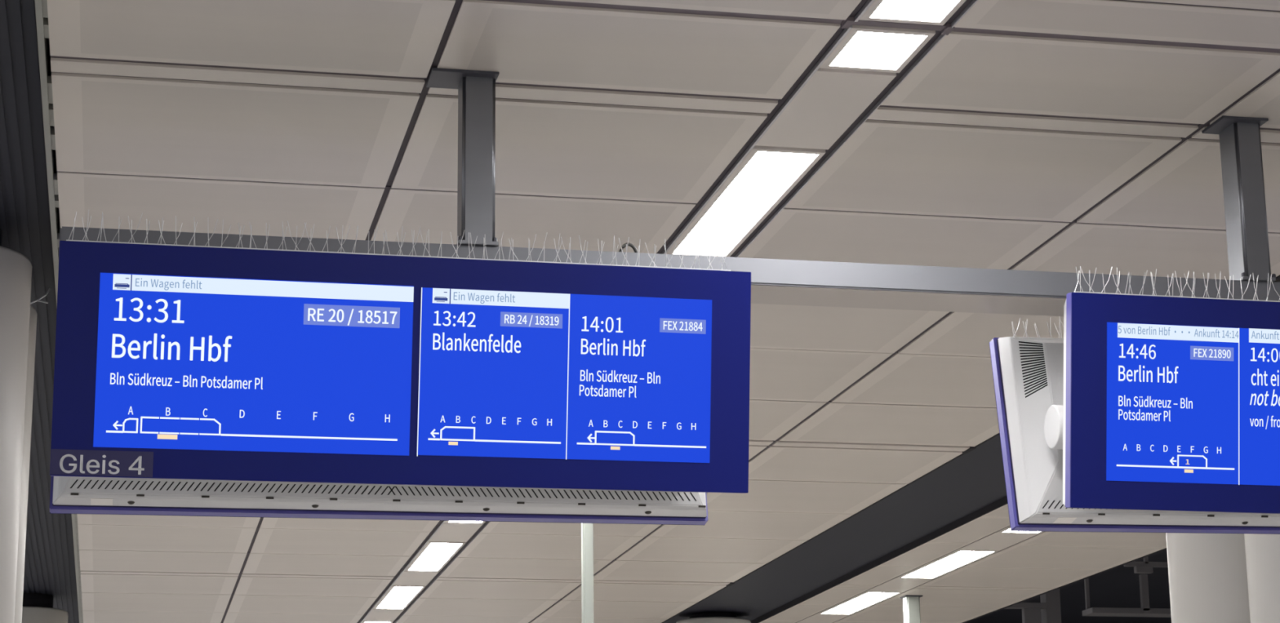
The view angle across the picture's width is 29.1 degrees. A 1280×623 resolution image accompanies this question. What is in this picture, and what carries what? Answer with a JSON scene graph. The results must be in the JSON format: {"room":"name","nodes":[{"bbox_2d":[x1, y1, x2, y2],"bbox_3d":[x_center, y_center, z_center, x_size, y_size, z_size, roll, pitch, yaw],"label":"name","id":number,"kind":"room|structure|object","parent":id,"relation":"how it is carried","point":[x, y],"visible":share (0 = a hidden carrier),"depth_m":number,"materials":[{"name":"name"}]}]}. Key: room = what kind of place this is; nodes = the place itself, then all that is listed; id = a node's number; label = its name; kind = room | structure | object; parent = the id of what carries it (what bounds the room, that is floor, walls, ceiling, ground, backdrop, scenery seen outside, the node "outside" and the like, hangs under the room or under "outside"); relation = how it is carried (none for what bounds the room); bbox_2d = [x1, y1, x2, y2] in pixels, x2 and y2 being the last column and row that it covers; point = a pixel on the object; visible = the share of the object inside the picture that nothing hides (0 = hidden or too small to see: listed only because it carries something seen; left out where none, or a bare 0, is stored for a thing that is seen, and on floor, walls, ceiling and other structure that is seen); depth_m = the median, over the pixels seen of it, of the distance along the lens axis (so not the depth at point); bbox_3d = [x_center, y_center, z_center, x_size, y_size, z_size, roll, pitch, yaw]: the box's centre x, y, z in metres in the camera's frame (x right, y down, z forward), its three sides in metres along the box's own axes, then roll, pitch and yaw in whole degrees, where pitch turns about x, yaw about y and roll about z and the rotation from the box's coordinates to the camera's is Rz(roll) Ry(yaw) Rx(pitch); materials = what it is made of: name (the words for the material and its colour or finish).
{"room":"train station platform","nodes":[
{"label":"train station platform","id":0,"kind":"room"},
{"bbox_2d":[0,0,79,622],"bbox_3d":[-4.769,-0.190,11.546,4.060,0.065,48.140,2,-14,-12],"label":"ceiling","id":1,"kind":"structure","parent":0,"point":[24,207],"depth_m":11.00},
{"bbox_2d":[47,0,1279,622],"bbox_3d":[1.421,0.045,12.418,8.436,0.149,48.939,2,-14,-12],"label":"ceiling","id":2,"kind":"structure","parent":0,"point":[1048,135],"depth_m":9.78,"materials":[{"name":"paint"}]},
{"bbox_2d":[34,0,83,622],"bbox_3d":[-2.798,-0.019,11.934,0.042,0.138,48.140,2,-14,-12],"label":"trim","id":3,"kind":"structure","parent":2,"relation":"attached to","point":[41,6],"depth_m":9.31,"materials":[{"name":"grey"}]},
{"bbox_2d":[361,620,393,622],"bbox_3d":[-2.666,3.132,24.279,0.290,0.035,1.552,2,-14,-12],"label":"recessed light","id":4,"kind":"object","parent":2,"relation":"in","point":[363,621],"visible":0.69,"depth_m":23.62,"materials":[{"name":"beige paint"}]},
{"bbox_2d":[364,621,389,622],"bbox_3d":[-2.662,3.131,24.280,0.243,0.022,1.499,2,-14,-12],"label":"diffuser","id":5,"kind":"object","parent":4,"relation":"attached to","point":[365,621],"depth_m":23.66,"materials":[{"name":"white plastic"}]},
{"bbox_2d":[373,585,425,608],"bbox_3d":[-2.153,2.535,21.932,0.290,0.035,1.552,2,-14,-12],"label":"recessed light","id":6,"kind":"object","parent":2,"relation":"in","point":[397,597],"visible":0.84,"depth_m":21.92,"materials":[{"name":"beige paint"}]},
{"bbox_2d":[404,541,465,571],"bbox_3d":[-1.640,1.939,19.585,0.290,0.035,1.552,2,-14,-12],"label":"recessed light","id":7,"kind":"object","parent":2,"relation":"in","point":[434,555],"visible":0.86,"depth_m":19.56,"materials":[{"name":"beige paint"}]},
{"bbox_2d":[426,67,499,246],"bbox_3d":[-0.616,-0.517,8.543,0.239,0.616,0.186,2,-14,-12],"label":"post","id":8,"kind":"object","parent":2,"relation":"hanging from","point":[476,185],"visible":0.84,"depth_m":8.52,"materials":[{"name":"metal"}]},
{"bbox_2d":[58,226,1279,316],"bbox_3d":[0.717,-0.095,8.825,5.449,0.099,0.267,2,-14,-12],"label":"support beam","id":9,"kind":"structure","parent":8,"relation":"hanging from","point":[773,281],"depth_m":8.73,"materials":[{"name":"metal"}]},
{"bbox_2d":[49,209,751,493],"bbox_3d":[-0.763,0.161,8.165,2.290,0.855,0.337,3,-14,-13],"label":"display","id":10,"kind":"object","parent":9,"relation":"attached to","point":[172,362],"visible":1,"depth_m":8.06,"materials":[{"name":"blue"}]},
{"bbox_3d":[-0.818,0.138,8.442,2.152,0.515,0.197,2,-14,-12],"label":"tube","id":11,"kind":"object","parent":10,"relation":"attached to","visible":0},
{"bbox_2d":[49,475,707,524],"bbox_3d":[-0.886,0.310,8.671,2.291,0.854,0.341,2,-14,-12],"label":"display","id":12,"kind":"object","parent":11,"relation":"attached to","point":[68,495],"visible":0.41,"depth_m":8.48,"materials":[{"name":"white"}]},
{"bbox_2d":[618,242,638,253],"bbox_3d":[-0.039,-0.208,8.685,0.087,0.072,0.012,7,-16,-27],"label":"cable loop","id":13,"kind":"object","parent":9,"relation":"on","point":[629,244],"visible":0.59,"depth_m":8.69,"materials":[{"name":"grey"}]},
{"bbox_2d":[1044,404,1063,448],"bbox_3d":[2.539,0.285,9.169,2.149,0.521,0.197,2,-14,-12],"label":"tube","id":14,"kind":"object","parent":9,"relation":"attached to","point":[1053,424],"visible":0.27,"depth_m":8.88,"materials":[{"name":"metal"}]},
{"bbox_2d":[989,316,1279,533],"bbox_3d":[2.483,0.427,9.404,2.297,0.874,0.334,2,-14,-12],"label":"display","id":15,"kind":"object","parent":14,"relation":"attached to","point":[1028,372],"visible":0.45,"depth_m":9.11,"materials":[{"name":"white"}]},
{"bbox_2d":[1062,266,1279,513],"bbox_3d":[2.596,0.322,8.886,2.288,0.850,0.339,2,-14,-12],"label":"display","id":16,"kind":"object","parent":14,"relation":"attached to","point":[1171,402],"visible":1,"depth_m":8.63,"materials":[{"name":"blue"}]},
{"bbox_2d":[444,520,485,524],"bbox_3d":[-1.127,1.343,17.238,0.290,0.035,1.552,2,-14,-12],"label":"recessed light","id":17,"kind":"object","parent":2,"relation":"in","point":[446,522],"visible":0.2,"depth_m":17.94,"materials":[{"name":"beige paint"}]},
{"bbox_2d":[448,520,482,522],"bbox_3d":[-1.123,1.342,17.239,0.243,0.022,1.499,2,-14,-12],"label":"diffuser","id":18,"kind":"object","parent":17,"relation":"attached to","point":[449,521],"depth_m":17.93,"materials":[{"name":"white plastic"}]},
{"bbox_2d":[666,145,825,257],"bbox_3d":[0.413,-0.447,10.198,0.290,0.035,1.552,2,-14,-12],"label":"recessed light","id":19,"kind":"object","parent":2,"relation":"in","point":[766,175],"visible":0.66,"depth_m":10.10,"materials":[{"name":"beige paint"}]},
{"bbox_2d":[816,591,902,614],"bbox_3d":[2.009,2.671,22.665,0.348,0.035,1.566,2,-14,-12],"label":"recessed light","id":20,"kind":"object","parent":2,"relation":"in","point":[864,600],"visible":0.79,"depth_m":22.66,"materials":[{"name":"beige paint"}]},
{"bbox_2d":[819,25,935,72],"bbox_3d":[0.806,-0.904,8.399,0.290,0.035,0.396,2,-14,-12],"label":"recessed light","id":21,"kind":"object","parent":2,"relation":"in","point":[864,48],"visible":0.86,"depth_m":8.39,"materials":[{"name":"beige paint"}]},
{"bbox_2d":[831,31,925,68],"bbox_3d":[0.810,-0.905,8.400,0.243,0.022,0.344,2,-14,-12],"label":"diffuser","id":22,"kind":"object","parent":21,"relation":"attached to","point":[858,50],"depth_m":8.40,"materials":[{"name":"white plastic"}]},
{"bbox_2d":[750,496,1007,622],"bbox_3d":[3.495,0.276,13.235,0.012,0.054,48.140,2,-14,-12],"label":"trim","id":23,"kind":"structure","parent":2,"relation":"attached to","point":[1002,501],"depth_m":19.93,"materials":[{"name":"black metal"}]},
{"bbox_2d":[899,595,922,622],"bbox_3d":[2.449,2.849,22.132,0.162,0.582,0.171,2,-14,-12],"label":"post","id":24,"kind":"object","parent":2,"relation":"hanging from","point":[911,603],"visible":1,"depth_m":22.12,"materials":[{"name":"grey metal"}]},
{"bbox_2d":[858,0,966,25],"bbox_3d":[0.975,-1.100,7.628,0.290,0.035,1.080,2,-14,-12],"label":"recessed light","id":25,"kind":"object","parent":2,"relation":"in","point":[932,12],"visible":0.97,"depth_m":8.05,"materials":[{"name":"beige paint"}]},
{"bbox_2d":[871,0,958,20],"bbox_3d":[0.979,-1.101,7.629,0.243,0.022,1.028,2,-14,-12],"label":"diffuser","id":26,"kind":"object","parent":25,"relation":"attached to","point":[881,10],"depth_m":8.04,"materials":[{"name":"white plastic"}]},
{"bbox_2d":[896,549,998,578],"bbox_3d":[2.522,2.075,20.318,0.348,0.035,1.566,2,-14,-12],"label":"recessed light","id":27,"kind":"object","parent":2,"relation":"in","point":[954,560],"visible":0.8,"depth_m":20.30,"materials":[{"name":"beige paint"}]},
{"bbox_2d":[661,275,1279,622],"bbox_3d":[2.581,0.240,13.044,0.030,0.056,48.140,2,-14,-12],"label":"trim","id":28,"kind":"structure","parent":2,"relation":"attached to","point":[971,448],"depth_m":17.70,"materials":[{"name":"black"}]},
{"bbox_2d":[996,525,1043,533],"bbox_3d":[3.035,1.478,17.971,0.348,0.035,1.566,2,-14,-12],"label":"recessed light","id":29,"kind":"object","parent":2,"relation":"in","point":[1007,530],"visible":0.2,"depth_m":18.68,"materials":[{"name":"beige paint"}]},
{"bbox_2d":[1004,528,1037,532],"bbox_3d":[3.040,1.478,17.973,0.284,0.022,1.531,2,-14,-12],"label":"diffuser","id":30,"kind":"object","parent":29,"relation":"attached to","point":[1006,530],"depth_m":18.68,"materials":[{"name":"white plastic"}]},
{"bbox_2d":[961,547,1166,622],"bbox_3d":[3.305,2.756,23.573,0.019,0.296,27.260,2,-14,-12],"label":"trim","id":31,"kind":"structure","parent":2,"relation":"attached to","point":[1165,548],"depth_m":21.50,"materials":[{"name":"black"}]},
{"bbox_2d":[1201,115,1275,282],"bbox_3d":[2.230,-0.400,9.143,0.189,0.616,0.200,2,-14,-12],"label":"post","id":32,"kind":"object","parent":2,"relation":"hanging from","point":[1240,142],"visible":0.81,"depth_m":9.11,"materials":[{"name":"metal"}]},
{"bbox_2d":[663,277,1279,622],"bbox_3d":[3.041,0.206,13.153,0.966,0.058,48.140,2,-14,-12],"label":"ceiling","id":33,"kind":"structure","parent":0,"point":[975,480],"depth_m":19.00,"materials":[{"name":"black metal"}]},
{"bbox_2d":[965,549,1171,622],"bbox_3d":[7.913,1.683,25.772,9.843,0.145,31.900,2,-14,-12],"label":"ceiling","id":34,"kind":"structure","parent":0,"point":[1117,587],"depth_m":34.75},
{"bbox_2d":[1004,588,1061,622],"bbox_3d":[4.391,3.269,27.752,0.670,1.885,0.180,2,-14,-12],"label":"post","id":35,"kind":"object","parent":34,"relation":"hanging from","point":[1049,607],"visible":0.52,"depth_m":27.68,"materials":[{"name":"grey metal"}]},
{"bbox_2d":[1081,573,1171,617],"bbox_3d":[5.802,2.730,27.037,1.960,1.220,0.300,2,-14,-12],"label":"cable tray","id":36,"kind":"object","parent":34,"relation":"hanging from","point":[1144,611],"visible":0.5,"depth_m":26.73,"materials":[{"name":"grey metal"}]},
{"bbox_2d":[1081,607,1171,617],"bbox_3d":[5.809,3.293,26.896,1.960,0.060,0.300,2,-14,-12],"label":"tray","id":37,"kind":"object","parent":36,"relation":"on","point":[1089,611],"depth_m":26.69,"materials":[{"name":"grey metal"}]},
{"bbox_2d":[1124,555,1168,573],"bbox_3d":[5.713,2.171,25.193,1.664,1.035,0.070,2,-14,-12],"label":"conduit","id":38,"kind":"object","parent":34,"relation":"hanging from","point":[1145,566],"visible":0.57,"depth_m":24.93,"materials":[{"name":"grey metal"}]},
{"bbox_3d":[2.963,5.784,16.053,19.200,0.250,60.000,2,-14,-12],"label":"floor","id":39,"kind":"structure","parent":0,"visible":0},
{"bbox_2d":[0,228,31,622],"bbox_3d":[-3.007,1.877,10.243,0.725,4.626,0.725,2,-14,-12],"label":"round column","id":40,"kind":"structure","parent":39,"relation":"on","point":[15,268],"depth_m":10.51,"materials":[{"name":"paint"}]},
{"bbox_2d":[13,288,50,622],"bbox_3d":[-3.188,2.087,11.068,0.724,4.626,0.724,10,-18,-36],"label":"round column","id":41,"kind":"structure","parent":39,"relation":"on","point":[33,315],"depth_m":11.40,"materials":[{"name":"metal"}]},
{"bbox_2d":[22,592,68,622],"bbox_3d":[-5.550,4.834,21.874,0.725,4.626,0.725,2,-14,-12],"label":"round column","id":42,"kind":"structure","parent":39,"relation":"on","point":[37,607],"depth_m":22.20,"materials":[{"name":"paint"}]},
{"bbox_2d":[581,523,594,622],"bbox_3d":[-0.296,2.922,14.264,0.096,4.501,0.113,2,-14,-12],"label":"steel pole","id":43,"kind":"object","parent":39,"relation":"on","point":[587,529],"visible":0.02,"depth_m":14.58,"materials":[{"name":"grey metal"}]},
{"bbox_2d":[675,612,751,622],"bbox_3d":[0.731,5.130,23.172,0.725,4.542,0.725,2,-14,-12],"label":"round column","id":44,"kind":"structure","parent":39,"relation":"on","point":[706,617],"depth_m":23.44,"materials":[{"name":"paint"}]},
{"bbox_2d":[1165,533,1250,622],"bbox_3d":[3.094,2.384,12.366,0.725,4.542,0.725,2,-14,-12],"label":"round column","id":45,"kind":"structure","parent":39,"relation":"on","point":[1207,574],"depth_m":12.35,"materials":[{"name":"paint"}]},
{"bbox_2d":[1244,533,1279,622],"bbox_3d":[3.280,2.167,11.514,0.725,4.542,0.725,2,-14,-12],"label":"round column","id":46,"kind":"structure","parent":39,"relation":"on","point":[1262,550],"depth_m":11.60,"materials":[{"name":"paint"}]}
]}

